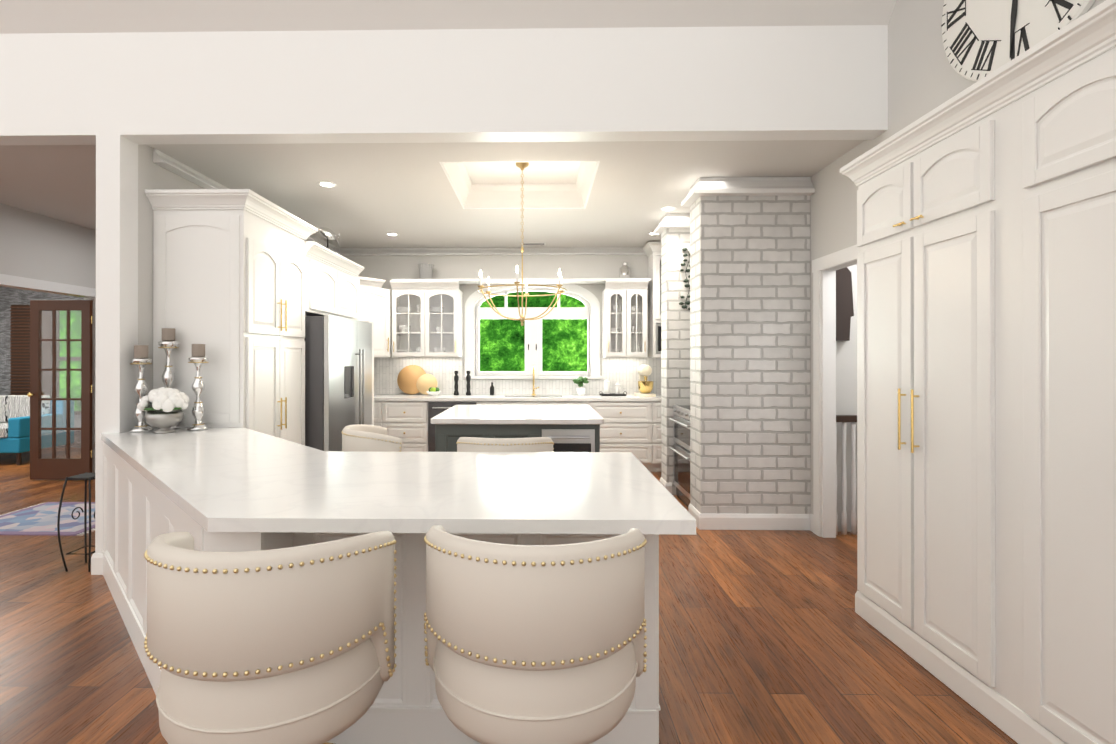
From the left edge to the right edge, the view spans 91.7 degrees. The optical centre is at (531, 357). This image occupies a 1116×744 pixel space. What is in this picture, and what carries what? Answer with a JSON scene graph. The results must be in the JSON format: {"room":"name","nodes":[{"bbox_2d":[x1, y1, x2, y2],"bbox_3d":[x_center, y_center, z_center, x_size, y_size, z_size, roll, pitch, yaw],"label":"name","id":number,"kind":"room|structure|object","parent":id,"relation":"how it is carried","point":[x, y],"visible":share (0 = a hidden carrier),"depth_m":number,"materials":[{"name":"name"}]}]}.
{"room":"kitchen","nodes":[
{"label":"kitchen","id":0,"kind":"room"},
{"bbox_2d":[0,286,83,447],"bbox_3d":[-7.121,-0.079,5.807,3.750,3.000,5.800,0,0,1],"label":"stone wall","id":1,"kind":"structure","parent":0,"point":[9,297],"depth_m":8.53,"materials":[{"name":"grey stone"}]},
{"bbox_2d":[10,305,51,397],"bbox_3d":[-7.828,0.026,8.477,0.650,1.700,0.075,0,0,1],"label":"window blinds","id":2,"kind":"object","parent":1,"relation":"attached to","point":[20,350],"visible":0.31,"depth_m":8.46,"materials":[{"name":"brown wood"}]},
{"bbox_2d":[56,311,80,414],"bbox_3d":[-6.353,0.026,8.477,2.260,1.760,0.030,0,0,1],"label":"glazing","id":3,"kind":"object","parent":1,"relation":"attached to","point":[72,348],"depth_m":8.51,"materials":[{"name":"clear glass"}]},
{"bbox_2d":[0,203,95,477],"bbox_3d":[-5.146,-0.026,7.305,0.172,2.900,7.140,0,0,1],"label":"wall","id":4,"kind":"structure","parent":0,"point":[41,253],"depth_m":5.72,"materials":[{"name":"white paint"}]},
{"bbox_2d":[27,300,92,479],"bbox_3d":[-5.436,0.376,6.226,0.713,2.070,0.105,0,0,1],"label":"french door","id":5,"kind":"structure","parent":4,"relation":"in","point":[53,468],"depth_m":6.24,"materials":[{"name":"brown wood"}]},
{"bbox_2d":[91,553,102,574],"bbox_3d":[-2.801,1.355,6.671,0.030,0.135,6.305,0,0,1],"label":"baseboard","id":6,"kind":"structure","parent":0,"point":[96,563],"depth_m":3.52,"materials":[{"name":"white wood"}]},
{"bbox_2d":[138,144,324,427],"bbox_3d":[-2.720,-0.028,6.766,0.160,2.900,6.140,0,0,1],"label":"wall","id":7,"kind":"structure","parent":0,"point":[152,175],"depth_m":3.79,"materials":[{"name":"white paint"}]},
{"bbox_2d":[153,148,341,254],"bbox_3d":[-2.616,-1.429,5.532,0.085,0.100,3.390,0,0,1],"label":"crown molding","id":8,"kind":"structure","parent":7,"relation":"attached to","point":[165,161],"depth_m":4.19,"materials":[{"name":"white wood"}]},
{"bbox_2d":[304,241,373,424],"bbox_3d":[-2.248,0.195,5.550,0.817,2.450,1.455,0,0,1],"label":"upper cabinet","id":9,"kind":"object","parent":7,"relation":"attached to","point":[332,285],"visible":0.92,"depth_m":5.38,"materials":[{"name":"white wood"}]},
{"bbox_2d":[318,227,339,251],"bbox_3d":[-1.988,-1.152,5.316,0.102,0.240,0.520,0,0,1],"label":"fish","id":10,"kind":"object","parent":9,"relation":"on","point":[327,233],"visible":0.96,"depth_m":5.24,"materials":[{"name":"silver metal"}]},
{"bbox_2d":[358,276,391,356],"bbox_3d":[-2.230,-0.488,6.848,0.812,0.982,0.954,0,0,1],"label":"upper cabinet","id":11,"kind":"object","parent":7,"relation":"attached to","point":[375,302],"visible":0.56,"depth_m":6.82,"materials":[{"name":"white wood"}]},
{"bbox_2d":[0,140,864,247],"bbox_3d":[-3.317,-1.622,7.279,11.310,0.310,7.140,0,0,1],"label":"ceiling","id":12,"kind":"structure","parent":0,"point":[379,191],"depth_m":4.62,"materials":[{"name":"white paint"}]},
{"bbox_2d":[317,181,336,187],"bbox_3d":[-1.754,-1.478,4.633,0.159,0.006,0.159,0,0,-5],"label":"recessed light","id":13,"kind":"object","parent":12,"relation":"in","point":[327,184],"depth_m":4.62,"materials":[{"name":"white"}]},
{"bbox_2d":[386,233,398,235],"bbox_3d":[-1.674,-1.474,6.502,0.159,0.006,0.159,0,0,-5],"label":"recessed light","id":14,"kind":"object","parent":12,"relation":"in","point":[389,234],"depth_m":6.49,"materials":[{"name":"white"}]},
{"bbox_2d":[439,162,474,208],"bbox_3d":[-0.642,-1.591,4.755,0.100,0.220,1.300,0,0,1],"label":"wall","id":15,"kind":"structure","parent":12,"relation":"attached to","point":[470,195],"depth_m":4.97,"materials":[{"name":"white paint"}]},
{"bbox_2d":[451,161,582,168],"bbox_3d":[-0.087,-1.593,4.146,0.990,0.220,0.100,0,0,1],"label":"ceiling","id":16,"kind":"structure","parent":12,"relation":"attached to","point":[458,165],"depth_m":4.12,"materials":[{"name":"white paint"}]},
{"bbox_2d":[478,162,566,325],"bbox_3d":[-0.082,-0.986,4.745,0.782,1.429,0.824,0,0,1],"label":"pendant chandelier","id":17,"kind":"object","parent":12,"relation":"hanging from","point":[522,166],"visible":1,"depth_m":4.73,"materials":[{"name":"gold metal"}]},
{"bbox_2d":[475,183,574,208],"bbox_3d":[-0.068,-1.590,5.346,0.990,0.220,0.100,0,0,1],"label":"wall","id":18,"kind":"structure","parent":12,"relation":"attached to","point":[536,195],"depth_m":5.35,"materials":[{"name":"white"}]},
{"bbox_2d":[521,243,545,244],"bbox_3d":[0.025,-1.472,7.034,0.320,0.009,0.120,0,0,1],"label":"air vent","id":19,"kind":"object","parent":12,"relation":"in","point":[521,243],"depth_m":7.02,"materials":[{"name":"white"}]},
{"bbox_2d":[575,161,599,208],"bbox_3d":[0.478,-1.592,4.737,0.100,0.220,1.300,0,0,1],"label":"wall","id":20,"kind":"structure","parent":12,"relation":"attached to","point":[586,176],"depth_m":4.93,"materials":[{"name":"white paint"}]},
{"bbox_2d":[660,206,675,210],"bbox_3d":[1.358,-1.476,5.383,0.159,0.006,0.159,0,0,-8],"label":"recessed light","id":21,"kind":"object","parent":12,"relation":"in","point":[668,208],"depth_m":5.36,"materials":[{"name":"white"}]},
{"bbox_2d":[0,25,887,552],"bbox_3d":[-3.376,-0.884,3.628,11.310,4.600,0.160,0,0,1],"label":"wall","id":22,"kind":"structure","parent":0,"point":[116,99],"depth_m":3.51,"materials":[{"name":"white paint"}]},
{"bbox_2d":[0,0,895,33],"bbox_3d":[-3.396,-3.616,2.353,11.310,2.980,2.400,0,0,1],"label":"ceiling","id":23,"kind":"structure","parent":0,"point":[67,16],"depth_m":3.45,"materials":[{"name":"white paint"}]},
{"bbox_2d":[344,255,660,394],"bbox_3d":[-0.145,-0.026,7.369,4.970,2.900,0.150,0,0,1],"label":"wall","id":24,"kind":"structure","parent":0,"point":[387,269],"depth_m":7.30,"materials":[{"name":"white paint"}]},
{"bbox_2d":[390,280,462,356],"bbox_3d":[-1.369,-0.488,7.101,0.870,0.982,0.422,0,0,1],"label":"upper cabinet","id":25,"kind":"object","parent":24,"relation":"attached to","point":[427,318],"visible":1,"depth_m":6.97,"materials":[{"name":"white wood"}]},
{"bbox_2d":[342,247,646,255],"bbox_3d":[-0.551,-1.426,7.260,4.158,0.100,0.085,0,0,1],"label":"crown molding","id":26,"kind":"structure","parent":24,"relation":"attached to","point":[549,250],"depth_m":7.26,"materials":[{"name":"white wood"}]},
{"bbox_2d":[374,358,660,394],"bbox_3d":[-0.147,0.254,7.287,4.963,0.497,0.010,0,0,1],"label":"tile backsplash","id":27,"kind":"structure","parent":24,"relation":"attached to","point":[623,373],"depth_m":7.28,"materials":[{"name":"white tile"}]},
{"bbox_2d":[391,278,650,284],"bbox_3d":[-0.139,-0.994,7.114,3.330,0.026,0.356,0,0,1],"label":"shelf","id":28,"kind":"object","parent":24,"relation":"attached to","point":[545,281],"visible":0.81,"depth_m":6.96,"materials":[{"name":"white wood"}]},
{"bbox_2d":[418,264,433,278],"bbox_3d":[-1.394,-1.113,7.147,0.217,0.210,0.220,0,0,1],"label":"bucket","id":29,"kind":"object","parent":28,"relation":"on","point":[425,271],"visible":0.73,"depth_m":7.07,"materials":[{"name":"silver metal"}]},
{"bbox_2d":[619,262,630,277],"bbox_3d":[1.226,-1.128,7.104,0.158,0.240,0.160,0,0,1],"label":"jar","id":30,"kind":"object","parent":28,"relation":"on","point":[625,270],"visible":0.81,"depth_m":7.05,"materials":[{"name":"glass"}]},
{"bbox_2d":[463,278,601,378],"bbox_3d":[0.009,-0.386,7.318,1.860,1.360,0.150,0,0,1],"label":"window","id":31,"kind":"structure","parent":24,"relation":"in","point":[476,313],"depth_m":7.33,"materials":[{"name":"white wood"}]},
{"bbox_2d":[602,280,648,356],"bbox_3d":[1.215,-0.488,7.060,0.540,0.982,0.422,0,0,1],"label":"upper cabinet","id":32,"kind":"object","parent":24,"relation":"attached to","point":[624,318],"visible":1,"depth_m":6.92,"materials":[{"name":"white wood"}]},
{"bbox_2d":[642,242,660,356],"bbox_3d":[1.901,-0.727,7.039,0.860,1.460,0.442,0,0,1],"label":"upper cabinet","id":33,"kind":"object","parent":24,"relation":"attached to","point":[652,250],"visible":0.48,"depth_m":6.91,"materials":[{"name":"white wood"}]},
{"bbox_2d":[0,448,1017,743],"bbox_3d":[-2.527,1.442,3.829,13.000,0.050,14.000,0,0,1],"label":"floor","id":34,"kind":"structure","parent":0,"point":[768,636],"depth_m":2.58,"materials":[{"name":"brown wood"}]},
{"bbox_2d":[0,395,73,464],"bbox_3d":[-7.643,0.984,7.528,1.850,0.880,0.870,0,0,1],"label":"sofa","id":35,"kind":"object","parent":34,"relation":"on","point":[14,423],"visible":0.58,"depth_m":7.57,"materials":[{"name":"teal fabric"}]},
{"bbox_2d":[0,502,94,535],"bbox_3d":[-4.162,1.413,4.781,1.201,0.013,0.950,0,0,1],"label":"rug","id":36,"kind":"object","parent":34,"relation":"on","point":[40,519],"visible":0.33,"depth_m":4.66,"materials":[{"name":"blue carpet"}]},
{"bbox_2d":[57,472,94,571],"bbox_3d":[-2.985,1.101,3.638,0.220,0.622,0.222,0,0,1],"label":"iron stand","id":37,"kind":"object","parent":34,"relation":"on","point":[86,476],"visible":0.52,"depth_m":3.56,"materials":[{"name":"black metal"}]},
{"bbox_2d":[145,189,317,444],"bbox_3d":[-2.311,0.128,4.324,0.732,2.580,1.159,0,0,1],"label":"pantry cabinet","id":38,"kind":"object","parent":34,"relation":"on","point":[228,281],"visible":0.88,"depth_m":3.83,"materials":[{"name":"white wood"}]},
{"bbox_2d":[144,531,396,743],"bbox_3d":[-0.646,0.911,1.388,0.582,0.999,0.560,0,0,1],"label":"bar stool","id":39,"kind":"object","parent":34,"relation":"on","point":[293,645],"visible":1,"depth_m":1.16,"materials":[{"name":"beige leather"}]},
{"bbox_2d":[304,314,371,451],"bbox_3d":[-2.184,0.520,5.454,0.888,1.800,1.245,0,0,1],"label":"fridge","id":40,"kind":"object","parent":34,"relation":"on","point":[338,374],"visible":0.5,"depth_m":4.99,"materials":[{"name":"silver metal"}]},
{"bbox_2d":[341,424,401,451],"bbox_3d":[-0.943,0.931,3.517,0.559,0.969,0.565,0,0,1],"label":"bar stool","id":41,"kind":"object","parent":34,"relation":"on","point":[363,438],"visible":0.27,"depth_m":3.27,"materials":[{"name":"beige leather"}]},
{"bbox_2d":[374,401,381,426],"bbox_3d":[-2.111,0.986,7.010,0.529,0.876,0.622,0,0,1],"label":"base cabinet","id":42,"kind":"object","parent":34,"relation":"on","point":[377,404],"depth_m":6.70,"materials":[{"name":"white wood"}]},
{"bbox_2d":[102,442,660,743],"bbox_3d":[-1.167,0.978,2.757,3.282,0.873,2.073,0,0,1],"label":"base cabinet","id":43,"kind":"object","parent":34,"relation":"on","point":[141,513],"visible":0.27,"depth_m":1.94,"materials":[{"name":"white wood"}]},
{"bbox_2d":[101,427,696,534],"bbox_3d":[-1.155,0.516,2.729,3.340,0.043,2.140,0,0,1],"label":"countertop","id":44,"kind":"structure","parent":43,"relation":"on","point":[228,480],"depth_m":2.05,"materials":[{"name":"white stone"}]},
{"bbox_2d":[137,387,188,432],"bbox_3d":[-2.418,0.346,3.565,0.291,0.298,0.253,0,0,1],"label":"flower bowl","id":45,"kind":"object","parent":44,"relation":"on","point":[166,404],"visible":1,"depth_m":3.50,"materials":[{"name":"grey metal"}]},
{"bbox_2d":[187,344,209,430],"bbox_3d":[-2.284,0.203,3.708,0.132,0.585,0.132,0,0,-8],"label":"candlestick","id":46,"kind":"object","parent":44,"relation":"on","point":[198,350],"depth_m":3.68,"materials":[{"name":"silver metal"}]},
{"bbox_2d":[382,401,429,451],"bbox_3d":[-1.566,0.985,7.001,0.561,0.876,0.622,0,0,1],"label":"base cabinet","id":47,"kind":"object","parent":34,"relation":"on","point":[409,421],"depth_m":6.70,"materials":[{"name":"white wood"}]},
{"bbox_2d":[430,401,481,451],"bbox_3d":[-0.944,0.985,6.991,0.684,0.876,0.622,0,0,1],"label":"dishwasher","id":48,"kind":"object","parent":34,"relation":"on","point":[436,407],"depth_m":6.68,"materials":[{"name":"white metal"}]},
{"bbox_2d":[456,437,553,451],"bbox_3d":[-0.157,0.930,3.211,0.582,0.969,0.560,0,0,1],"label":"bar stool","id":49,"kind":"object","parent":34,"relation":"on","point":[531,444],"visible":0.23,"depth_m":2.98,"materials":[{"name":"beige leather"}]},
{"bbox_2d":[482,401,537,404],"bbox_3d":[-0.292,0.985,6.981,0.748,0.876,0.622,0,0,1],"label":"base cabinet","id":50,"kind":"object","parent":34,"relation":"on","point":[483,402],"depth_m":6.69,"materials":[{"name":"white wood"}]},
{"bbox_2d":[374,394,660,400],"bbox_3d":[-0.152,0.522,6.977,4.963,0.042,0.627,0,0,1],"label":"countertop","id":51,"kind":"structure","parent":50,"relation":"on","point":[439,397],"depth_m":6.74,"materials":[{"name":"white stone"}]},
{"bbox_2d":[397,365,437,394],"bbox_3d":[-1.523,0.301,7.215,0.540,0.395,0.120,0,0,1],"label":"cutting boards","id":52,"kind":"object","parent":51,"relation":"on","point":[413,379],"visible":0.94,"depth_m":7.20,"materials":[{"name":"brown wood"}]},
{"bbox_2d":[426,387,440,395],"bbox_3d":[-1.276,0.447,7.032,0.190,0.110,0.190,0,0,1],"label":"fruit bowl","id":53,"kind":"object","parent":51,"relation":"on","point":[433,391],"visible":1,"depth_m":6.98,"materials":[{"name":"white ceramic"}]},
{"bbox_2d":[454,371,458,394],"bbox_3d":[-0.993,0.340,7.137,0.066,0.325,0.068,0,0,1],"label":"pepper mill","id":54,"kind":"object","parent":51,"relation":"on","point":[456,379],"depth_m":7.12,"materials":[{"name":"black wood"}]},
{"bbox_2d":[466,371,470,394],"bbox_3d":[-0.833,0.340,7.135,0.066,0.325,0.068,0,0,1],"label":"pepper mill","id":55,"kind":"object","parent":51,"relation":"on","point":[468,377],"depth_m":7.11,"materials":[{"name":"black wood"}]},
{"bbox_2d":[490,382,493,394],"bbox_3d":[-0.523,0.417,7.160,0.058,0.170,0.058,0,0,-14],"label":"bottle","id":56,"kind":"object","parent":51,"relation":"on","point":[491,387],"depth_m":7.14,"materials":[{"name":"black glass"}]},
{"bbox_2d":[532,365,538,394],"bbox_3d":[0.051,0.304,7.074,0.105,0.396,0.209,0,0,1],"label":"brass faucet","id":57,"kind":"object","parent":51,"relation":"on","point":[534,388],"visible":1,"depth_m":7.14,"materials":[{"name":"gold metal"}]},
{"bbox_2d":[573,376,588,395],"bbox_3d":[0.644,0.378,7.102,0.212,0.249,0.162,0,0,1],"label":"potted plant","id":58,"kind":"object","parent":51,"relation":"on","point":[580,381],"visible":1,"depth_m":7.06,"materials":[{"name":"green plant"}]},
{"bbox_2d":[599,379,626,395],"bbox_3d":[1.066,0.396,7.094,0.368,0.213,0.200,0,0,1],"label":"tray","id":59,"kind":"object","parent":51,"relation":"on","point":[607,388],"visible":1,"depth_m":7.06,"materials":[{"name":"white wax"}]},
{"bbox_2d":[634,365,655,396],"bbox_3d":[1.464,0.299,7.008,0.220,0.405,0.340,0,0,1],"label":"stand mixer","id":60,"kind":"object","parent":51,"relation":"on","point":[645,386],"visible":1,"depth_m":6.88,"materials":[{"name":"beige"}]},
{"bbox_2d":[435,424,599,451],"bbox_3d":[-0.108,0.982,5.008,1.356,0.875,1.308,0,0,1],"label":"kitchen island","id":61,"kind":"object","parent":34,"relation":"on","point":[575,437],"visible":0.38,"depth_m":4.40,"materials":[{"name":"grey wood"}]},
{"bbox_2d":[431,405,603,423],"bbox_3d":[-0.108,0.520,5.017,1.400,0.042,1.350,0,0,1],"label":"island countertop","id":62,"kind":"structure","parent":61,"relation":"on","point":[521,414],"depth_m":4.62,"materials":[{"name":"white stone"}]},
{"bbox_2d":[424,525,646,743],"bbox_3d":[0.009,0.911,1.428,0.582,0.999,0.560,0,0,1],"label":"bar stool","id":63,"kind":"object","parent":34,"relation":"on","point":[536,644],"visible":1,"depth_m":1.19,"materials":[{"name":"beige leather"}]},
{"bbox_2d":[538,401,589,404],"bbox_3d":[0.339,0.985,6.971,0.749,0.876,0.622,0,0,1],"label":"base cabinet","id":64,"kind":"object","parent":34,"relation":"on","point":[539,402],"depth_m":6.68,"materials":[{"name":"white wood"}]},
{"bbox_2d":[590,401,653,471],"bbox_3d":[1.066,0.985,6.959,0.836,0.876,0.622,0,0,1],"label":"base cabinet","id":65,"kind":"object","parent":34,"relation":"on","point":[633,428],"depth_m":6.66,"materials":[{"name":"white wood"}]},
{"bbox_2d":[654,401,660,471],"bbox_3d":[1.907,0.985,6.945,0.846,0.876,0.622,0,0,1],"label":"base cabinet","id":66,"kind":"object","parent":34,"relation":"on","point":[657,404],"depth_m":6.65,"materials":[{"name":"white wood"}]},
{"bbox_2d":[661,228,689,494],"bbox_3d":[1.845,-0.029,5.288,0.917,2.898,1.049,0,0,1],"label":"brick wall","id":67,"kind":"structure","parent":34,"relation":"on","point":[675,352],"depth_m":5.57,"materials":[{"name":"white brick"}]},
{"bbox_2d":[654,213,689,493],"bbox_3d":[1.508,-0.029,5.652,0.390,2.895,0.330,0,0,1],"label":"crown molding","id":68,"kind":"structure","parent":67,"relation":"attached to","point":[677,220],"depth_m":5.54,"materials":[{"name":"white wood"}]},
{"bbox_2d":[679,248,689,309],"bbox_3d":[1.589,-0.802,5.555,0.158,0.641,0.064,0,0,1],"label":"wall decor","id":69,"kind":"object","parent":67,"relation":"attached to","point":[686,280],"depth_m":5.54,"materials":[{"name":"black metal"}]},
{"bbox_2d":[669,405,689,506],"bbox_3d":[1.785,0.919,5.161,0.790,1.000,0.760,0,0,1],"label":"range oven","id":70,"kind":"object","parent":34,"relation":"on","point":[680,419],"visible":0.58,"depth_m":5.21,"materials":[{"name":"silver metal"}]},
{"bbox_2d":[690,195,810,513],"bbox_3d":[1.844,-0.031,4.607,0.897,2.898,0.310,0,0,1],"label":"brick column","id":71,"kind":"structure","parent":34,"relation":"on","point":[749,354],"depth_m":4.45,"materials":[{"name":"white brick"}]},
{"bbox_2d":[681,177,814,529],"bbox_3d":[1.803,-0.031,4.568,0.976,2.895,0.390,0,0,1],"label":"crown molding","id":72,"kind":"structure","parent":71,"relation":"attached to","point":[752,186],"depth_m":4.43,"materials":[{"name":"white wood"}]},
{"bbox_2d":[836,415,856,534],"bbox_3d":[2.844,0.943,4.324,0.895,0.950,0.060,0,0,1],"label":"rail","id":73,"kind":"object","parent":34,"relation":"on","point":[844,419],"visible":0.38,"depth_m":4.32,"materials":[{"name":"white"}]},
{"bbox_2d":[852,72,999,728],"bbox_3d":[2.018,0.174,2.498,0.482,2.480,0.970,0,0,1],"label":"tall cabinet","id":74,"kind":"object","parent":34,"relation":"on","point":[986,421],"depth_m":2.39,"materials":[{"name":"white wood"}]},
{"bbox_2d":[996,0,1115,743],"bbox_3d":[2.002,0.172,1.504,0.482,2.480,1.020,0,0,1],"label":"tall cabinet","id":75,"kind":"object","parent":34,"relation":"on","point":[1058,140],"depth_m":1.81,"materials":[{"name":"white wood"}]},
{"bbox_2d":[810,0,1115,531],"bbox_3d":[2.305,-0.887,2.081,0.100,4.600,10.650,0,0,1],"label":"wall","id":76,"kind":"structure","parent":0,"point":[924,77],"depth_m":3.77,"materials":[{"name":"white paint"}]},
{"bbox_2d":[812,244,858,537],"bbox_3d":[2.321,0.317,3.824,0.123,2.200,1.100,0,0,1],"label":"door frame","id":77,"kind":"structure","parent":76,"relation":"attached to","point":[824,388],"depth_m":4.25,"materials":[{"name":"white wood"}]},
{"bbox_2d":[836,267,853,340],"bbox_3d":[2.482,-0.475,4.377,0.220,0.686,0.049,0,0,1],"label":"coat","id":78,"kind":"object","parent":76,"relation":"attached to","point":[844,305],"visible":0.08,"depth_m":4.35,"materials":[{"name":"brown fabric"}]},
{"bbox_2d":[941,0,1094,81],"bbox_3d":[2.236,-1.806,2.469,0.042,0.980,0.980,0,0,1],"label":"wall clock","id":79,"kind":"object","parent":76,"relation":"attached to","point":[982,38],"visible":0.77,"depth_m":2.60,"materials":[{"name":"white"}]},
{"label":"outside","id":80,"kind":"structure","parent":0,"visible":0},
{"bbox_2d":[480,291,586,370],"bbox_3d":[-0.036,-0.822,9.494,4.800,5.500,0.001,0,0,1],"label":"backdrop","id":81,"kind":"structure","parent":80,"point":[502,344],"depth_m":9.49,"materials":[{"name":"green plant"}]}
]}

